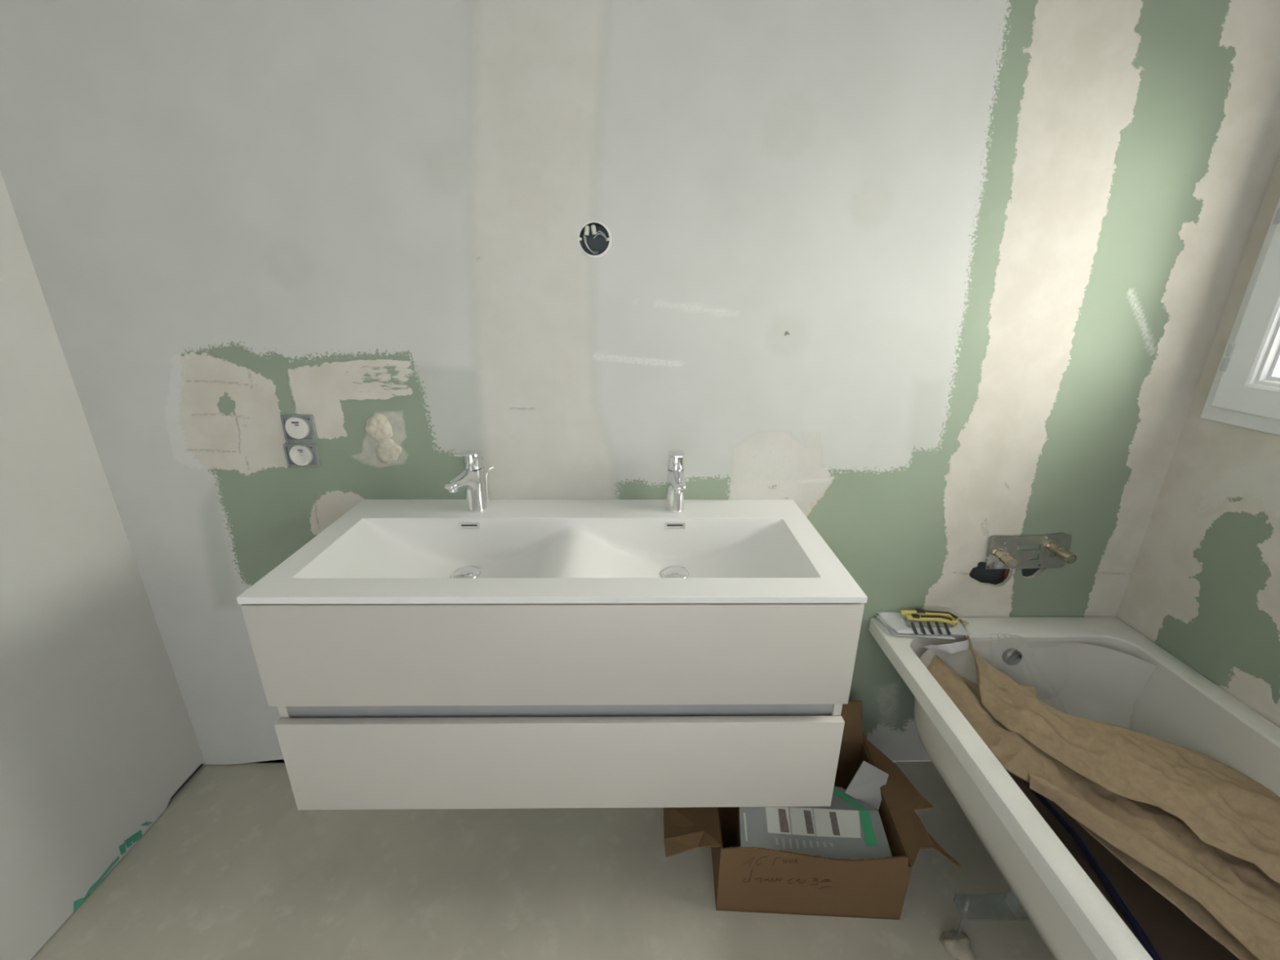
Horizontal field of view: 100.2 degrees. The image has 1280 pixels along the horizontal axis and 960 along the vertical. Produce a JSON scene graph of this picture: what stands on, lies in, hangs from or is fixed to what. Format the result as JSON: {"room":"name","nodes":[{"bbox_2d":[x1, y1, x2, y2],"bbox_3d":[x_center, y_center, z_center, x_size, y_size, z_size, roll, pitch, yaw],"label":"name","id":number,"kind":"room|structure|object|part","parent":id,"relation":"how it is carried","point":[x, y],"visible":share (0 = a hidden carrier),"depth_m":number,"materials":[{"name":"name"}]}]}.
{"room":"building under construction","nodes":[
{"label":"building under construction","id":0,"kind":"room"},
{"bbox_2d":[0,170,205,959],"bbox_3d":[-1.438,0.207,0.183,0.001,2.497,2.550,0,19,-1],"label":"wall","id":1,"kind":"structure","parent":0,"point":[98,738],"depth_m":1.34,"materials":[{"name":"white paint"}]},
{"bbox_2d":[73,822,153,912],"bbox_3d":[-1.456,1.050,1.482,0.001,0.043,0.244,0,19,-1],"label":"smear","id":2,"kind":"object","parent":1,"relation":"attached to","point":[138,835],"visible":1,"depth_m":1.49,"materials":[{"name":"green paint"}]},
{"bbox_2d":[31,760,1055,959],"bbox_3d":[0.016,1.427,0.634,3.123,0.080,2.750,0,19,-1],"label":"floor","id":3,"kind":"structure","parent":0,"point":[232,868],"depth_m":1.43,"materials":[{"name":"grey concrete"}]},
{"bbox_2d":[663,700,961,919],"bbox_3d":[0.430,0.899,1.519,0.742,0.330,0.435,0,19,-1],"label":"cardboard box","id":4,"kind":"object","parent":3,"relation":"on","point":[753,879],"visible":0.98,"depth_m":1.36,"materials":[{"name":"brown cardboard"}]},
{"bbox_3d":[0.209,0.952,1.524,0.004,0.225,0.363,1,20,2],"label":"panel","id":5,"kind":"part","parent":4,"relation":"part of","materials":[{"name":"cardboard"}]},
{"bbox_3d":[0.440,1.059,1.551,0.488,0.004,0.388,0,19,-1],"label":"panel","id":6,"kind":"part","parent":4,"relation":"part of","materials":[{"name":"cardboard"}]},
{"bbox_3d":[0.432,1.013,1.345,0.468,0.231,0.004,1,20,2],"label":"panel","id":7,"kind":"part","parent":4,"relation":"part of","materials":[{"name":"cardboard"}]},
{"bbox_2d":[736,760,892,859],"bbox_3d":[0.478,0.948,1.457,0.452,0.240,0.230,0,19,-1],"label":"carton","id":8,"kind":"object","parent":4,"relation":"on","point":[851,828],"visible":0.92,"depth_m":1.41,"materials":[{"name":"grey cardboard"}]},
{"bbox_3d":[0.366,0.899,1.417,0.061,0.016,0.066,2,20,5],"label":"printed panel","id":9,"kind":"part","parent":8,"relation":"part of","materials":[{"name":"white paper"}]},
{"bbox_2d":[777,808,789,832],"bbox_3d":[0.379,0.900,1.415,0.023,0.015,0.056,2,20,4],"label":"print","id":10,"kind":"object","parent":8,"relation":"on","point":[783,814],"depth_m":1.41},
{"bbox_3d":[0.429,0.901,1.414,0.060,0.017,0.071,3,20,7],"label":"printed panel","id":11,"kind":"part","parent":8,"relation":"part of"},
{"bbox_2d":[803,809,813,834],"bbox_3d":[0.445,0.902,1.412,0.018,0.015,0.056,2,20,5],"label":"print","id":12,"kind":"object","parent":8,"relation":"on","point":[808,815],"depth_m":1.41},
{"bbox_2d":[829,811,839,835],"bbox_3d":[0.512,0.904,1.409,0.017,0.015,0.056,2,20,5],"label":"print","id":13,"kind":"object","parent":8,"relation":"on","point":[834,816],"depth_m":1.41},
{"bbox_3d":[0.521,0.903,1.409,0.127,0.017,0.067,1,20,3],"label":"printed panel","id":14,"kind":"part","parent":8,"relation":"part of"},
{"bbox_3d":[0.449,0.900,1.684,0.468,0.218,0.004,1,20,2],"label":"panel","id":15,"kind":"part","parent":4,"relation":"part of","materials":[{"name":"cardboard"}]},
{"bbox_3d":[0.672,0.964,1.506,0.004,0.218,0.363,1,20,2],"label":"panel","id":16,"kind":"part","parent":4,"relation":"part of","materials":[{"name":"cardboard"}]},
{"bbox_2d":[938,929,976,959],"bbox_3d":[0.777,1.135,1.307,0.069,0.032,0.074,0,19,-1],"label":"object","id":17,"kind":"object","parent":3,"relation":"on","point":[958,948],"visible":0.98,"depth_m":1.30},
{"bbox_2d":[868,617,1279,959],"bbox_3d":[1.091,0.978,0.922,0.763,0.575,1.727,0,19,-1],"label":"bathtub","id":18,"kind":"object","parent":3,"relation":"on","point":[1102,669],"visible":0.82,"depth_m":1.31,"materials":[{"name":"ceramic"}]},
{"bbox_2d":[874,611,970,639],"bbox_3d":[0.831,0.425,1.577,0.250,0.026,0.128,0,19,-1],"label":"pack","id":19,"kind":"object","parent":18,"relation":"on","point":[895,624],"visible":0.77,"depth_m":1.56,"materials":[{"name":"white plastic"}]},
{"bbox_3d":[0.794,0.429,1.550,0.009,0.002,0.062,5,20,13],"label":"spare blade","id":20,"kind":"part","parent":19,"relation":"part of","materials":[{"name":"metal"}]},
{"bbox_3d":[0.818,0.429,1.550,0.009,0.002,0.063,5,20,14],"label":"spare blade","id":21,"kind":"part","parent":19,"relation":"part of","materials":[{"name":"plastic"}]},
{"bbox_2d":[902,617,953,626],"bbox_3d":[0.857,0.420,1.578,0.145,0.001,0.045,1,20,2],"label":"print","id":22,"kind":"object","parent":19,"relation":"on","point":[905,622],"depth_m":1.57,"materials":[{"name":"plastic"}]},
{"bbox_2d":[897,608,958,621],"bbox_3d":[0.858,0.397,1.598,0.164,0.015,0.031,5,20,12],"label":"utility knife","id":23,"kind":"object","parent":19,"relation":"on","point":[920,611],"visible":1,"depth_m":1.59,"materials":[{"name":"yellow plastic"}]},
{"bbox_3d":[0.842,0.429,1.551,0.009,0.002,0.063,6,20,15],"label":"spare blade","id":24,"kind":"part","parent":19,"relation":"part of","materials":[{"name":"plastic"}]},
{"bbox_2d":[904,613,957,626],"bbox_3d":[0.858,0.407,1.583,0.141,0.015,0.030,5,20,13],"label":"utility knife","id":25,"kind":"object","parent":19,"relation":"on","point":[913,616],"visible":1,"depth_m":1.58,"materials":[{"name":"yellow plastic"}]},
{"bbox_3d":[0.866,0.429,1.551,0.009,0.002,0.063,6,20,15],"label":"spare blade","id":26,"kind":"part","parent":19,"relation":"part of","materials":[{"name":"plastic"}]},
{"bbox_3d":[0.889,0.429,1.551,0.009,0.002,0.064,6,20,16],"label":"spare blade","id":27,"kind":"part","parent":19,"relation":"part of","materials":[{"name":"plastic"}]},
{"bbox_2d":[922,640,969,654],"bbox_3d":[0.862,0.476,1.514,0.161,0.036,0.013,-2,20,-7],"label":"paper scrap","id":28,"kind":"object","parent":18,"relation":"in","point":[958,646],"visible":1,"depth_m":1.51,"materials":[{"name":"white paper"}]},
{"bbox_2d":[961,620,968,626],"bbox_3d":[0.969,0.428,1.601,0.028,0.006,0.027,0,19,-1],"label":"crumbs","id":29,"kind":"object","parent":18,"relation":"on","point":[965,623],"visible":0.91,"depth_m":1.60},
{"bbox_2d":[910,637,1279,796],"bbox_3d":[1.091,0.896,0.904,0.648,0.393,1.520,0,19,-1],"label":"bowl","id":30,"kind":"object","parent":18,"relation":"attached to","point":[1120,682],"depth_m":1.51,"materials":[{"name":"ceramic"}]},
{"bbox_2d":[927,654,1279,959],"bbox_3d":[1.107,0.693,1.275,0.404,0.172,0.864,-10,22,-27],"label":"kraft paper","id":31,"kind":"object","parent":18,"relation":"in","point":[1242,878],"visible":0.45,"depth_m":1.17,"materials":[{"name":"brown paper"}]},
{"bbox_2d":[1028,773,1279,959],"bbox_3d":[1.040,0.778,1.112,0.126,0.046,0.452,-12,23,-31],"label":"kraft paper","id":32,"kind":"object","parent":31,"relation":"on","point":[1260,934],"visible":1,"depth_m":1.07,"materials":[{"name":"brown paper"}]},
{"bbox_2d":[958,618,1279,884],"bbox_3d":[1.184,0.628,1.262,0.278,0.158,0.944,-15,25,-37],"label":"kraft paper","id":33,"kind":"object","parent":18,"relation":"in","point":[1231,812],"visible":0.98,"depth_m":1.24,"materials":[{"name":"brown paper"}]},
{"bbox_2d":[1005,769,1239,959],"bbox_3d":[1.022,0.882,0.945,0.494,0.361,1.216,0,19,-1],"label":"liner","id":34,"kind":"object","parent":18,"relation":"in","point":[1172,935],"visible":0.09,"depth_m":1.22,"materials":[{"name":"black plastic"}]},
{"bbox_2d":[1027,784,1160,959],"bbox_3d":[1.080,0.924,1.264,0.047,0.026,0.460,1,20,3],"label":"roll","id":35,"kind":"object","parent":34,"relation":"on","point":[1120,903],"visible":0.84,"depth_m":1.25,"materials":[{"name":"plastic"}]},
{"bbox_2d":[0,0,1279,764],"bbox_3d":[0.008,-0.219,1.411,2.923,2.496,0.013,0,19,-1],"label":"wall","id":36,"kind":"structure","parent":0,"point":[999,246],"depth_m":1.29,"materials":[{"name":"white paint"}]},
{"bbox_2d":[280,414,318,440],"bbox_3d":[-0.902,-0.137,1.414,0.084,0.071,0.012,0,19,-1],"label":"wall socket","id":37,"kind":"object","parent":36,"relation":"attached to","point":[295,427],"visible":1,"depth_m":1.41,"materials":[{"name":"grey plastic"}]},
{"bbox_2d":[282,443,320,466],"bbox_3d":[-0.910,-0.066,1.440,0.088,0.065,0.010,0,19,-1],"label":"wall socket","id":38,"kind":"object","parent":36,"relation":"attached to","point":[296,455],"visible":1,"depth_m":1.44,"materials":[{"name":"grey plastic"}]},
{"bbox_2d":[364,413,392,440],"bbox_3d":[-0.695,-0.137,1.417,0.071,0.076,0.011,0,19,-1],"label":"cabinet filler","id":39,"kind":"object","parent":36,"relation":"attached to","point":[378,427],"visible":1,"depth_m":1.42,"materials":[{"name":"white paint"}]},
{"bbox_2d":[375,438,401,464],"bbox_3d":[-0.677,-0.076,1.439,0.070,0.073,0.011,0,19,-1],"label":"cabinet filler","id":40,"kind":"object","parent":36,"relation":"attached to","point":[388,451],"visible":1,"depth_m":1.44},
{"bbox_2d":[240,603,864,809],"bbox_3d":[-0.168,0.403,1.352,1.194,0.530,0.506,0,19,-1],"label":"vanity unit","id":41,"kind":"object","parent":36,"relation":"attached to","point":[432,705],"visible":0.8,"depth_m":1.10,"materials":[{"name":"white wood"}]},
{"bbox_2d":[236,499,867,604],"bbox_3d":[-0.166,0.195,1.278,1.200,0.120,0.506,0,19,-1],"label":"washbasin","id":42,"kind":"object","parent":41,"relation":"in","point":[379,551],"visible":0.87,"depth_m":1.31,"materials":[{"name":"white ceramic"}]},
{"bbox_2d":[444,449,493,512],"bbox_3d":[-0.441,0.006,1.379,0.051,0.166,0.162,7,21,18],"label":"faucet","id":43,"kind":"object","parent":42,"relation":"on","point":[471,478],"visible":1,"depth_m":1.37,"materials":[{"name":"silver metal"}]},
{"bbox_3d":[-0.450,0.023,1.358,0.043,0.092,0.110,7,21,18],"label":"spout","id":44,"kind":"part","parent":43,"relation":"part of","materials":[{"name":"silver metal"}]},
{"bbox_3d":[-0.439,-0.066,1.358,0.042,0.015,0.078,7,21,18],"label":"lever","id":45,"kind":"part","parent":43,"relation":"part of","materials":[{"name":"silver metal"}]},
{"bbox_3d":[-0.433,-0.052,1.382,0.044,0.044,0.047,7,21,18],"label":"handle","id":46,"kind":"part","parent":43,"relation":"part of","materials":[{"name":"silver metal"}]},
{"bbox_3d":[-0.404,0.017,1.442,0.005,0.104,0.032,15,24,35],"label":"pop rod","id":47,"kind":"part","parent":43,"relation":"part of","materials":[{"name":"silver metal"}]},
{"bbox_3d":[-0.438,0.117,1.374,0.052,0.017,0.005,0,19,-1],"label":"overflow trim","id":48,"kind":"part","parent":42,"relation":"part of","materials":[{"name":"silver metal"}]},
{"bbox_3d":[0.089,0.118,1.381,0.052,0.017,0.005,0,19,-1],"label":"overflow trim","id":49,"kind":"part","parent":42,"relation":"part of","materials":[{"name":"silver metal"}]},
{"bbox_2d":[665,450,686,512],"bbox_3d":[0.094,0.007,1.385,0.051,0.166,0.162,-1,20,-3],"label":"faucet","id":50,"kind":"object","parent":42,"relation":"on","point":[676,483],"visible":1,"depth_m":1.38,"materials":[{"name":"silver metal"}]},
{"bbox_3d":[0.094,-0.051,1.390,0.044,0.044,0.047,-1,20,-3],"label":"handle","id":51,"kind":"part","parent":50,"relation":"part of","materials":[{"name":"silver metal"}]},
{"bbox_3d":[0.095,-0.065,1.365,0.042,0.015,0.078,-1,20,-3],"label":"lever","id":52,"kind":"part","parent":50,"relation":"part of","materials":[{"name":"silver metal"}]},
{"bbox_3d":[0.096,0.025,1.363,0.043,0.092,0.110,-1,20,-3],"label":"spout","id":53,"kind":"part","parent":50,"relation":"part of","materials":[{"name":"silver metal"}]},
{"bbox_3d":[-0.164,0.349,1.074,1.194,0.239,0.019,0,19,-1],"label":"drawer","id":54,"kind":"part","parent":41,"relation":"part of","materials":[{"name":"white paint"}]},
{"bbox_3d":[-0.166,0.620,1.170,1.194,0.241,0.019,0,19,-1],"label":"drawer","id":55,"kind":"part","parent":41,"relation":"part of","materials":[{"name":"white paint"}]},
{"bbox_3d":[-0.165,0.477,1.142,1.156,0.080,0.010,0,19,-1],"label":"handle rail","id":56,"kind":"part","parent":41,"relation":"part of","materials":[{"name":"grey metal"}]},
{"bbox_2d":[577,220,611,257],"bbox_3d":[-0.109,-0.581,1.295,0.082,0.082,0.044,0,19,-1],"label":"outlet box","id":57,"kind":"object","parent":36,"relation":"attached to","point":[593,237],"visible":1,"depth_m":1.29,"materials":[{"name":"black plastic"}]},
{"bbox_2d":[169,561,1040,800],"bbox_3d":[-0.022,0.225,0.237,3.033,2.550,2.605,0,19,-1],"label":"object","id":58,"kind":"structure","parent":36,"relation":"attached to","point":[993,576],"depth_m":1.66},
{"bbox_2d":[1000,568,1009,582],"bbox_3d":[1.116,0.273,1.624,0.020,0.220,0.020,0,19,-1],"label":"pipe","id":59,"kind":"object","parent":36,"relation":"attached to","point":[1006,571],"visible":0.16,"depth_m":1.62,"materials":[{"name":"red plastic"}]},
{"bbox_2d":[985,533,1076,568],"bbox_3d":[1.132,0.220,1.527,0.243,0.117,0.078,0,19,-1],"label":"bracket","id":60,"kind":"object","parent":36,"relation":"attached to","point":[1008,557],"visible":1,"depth_m":1.55,"materials":[{"name":"metal"}]},
{"bbox_2d":[1115,152,1279,727],"bbox_3d":[1.585,0.213,0.224,0.200,2.500,2.550,0,19,-1],"label":"wall","id":61,"kind":"structure","parent":0,"point":[1203,585],"depth_m":1.35,"materials":[{"name":"beige paint"}]},
{"bbox_2d":[1200,198,1279,435],"bbox_3d":[1.471,-0.380,0.800,0.074,0.808,0.975,0,19,-1],"label":"window","id":62,"kind":"structure","parent":61,"relation":"in","point":[1244,392],"depth_m":1.25,"materials":[{"name":"plastic"}]}
]}

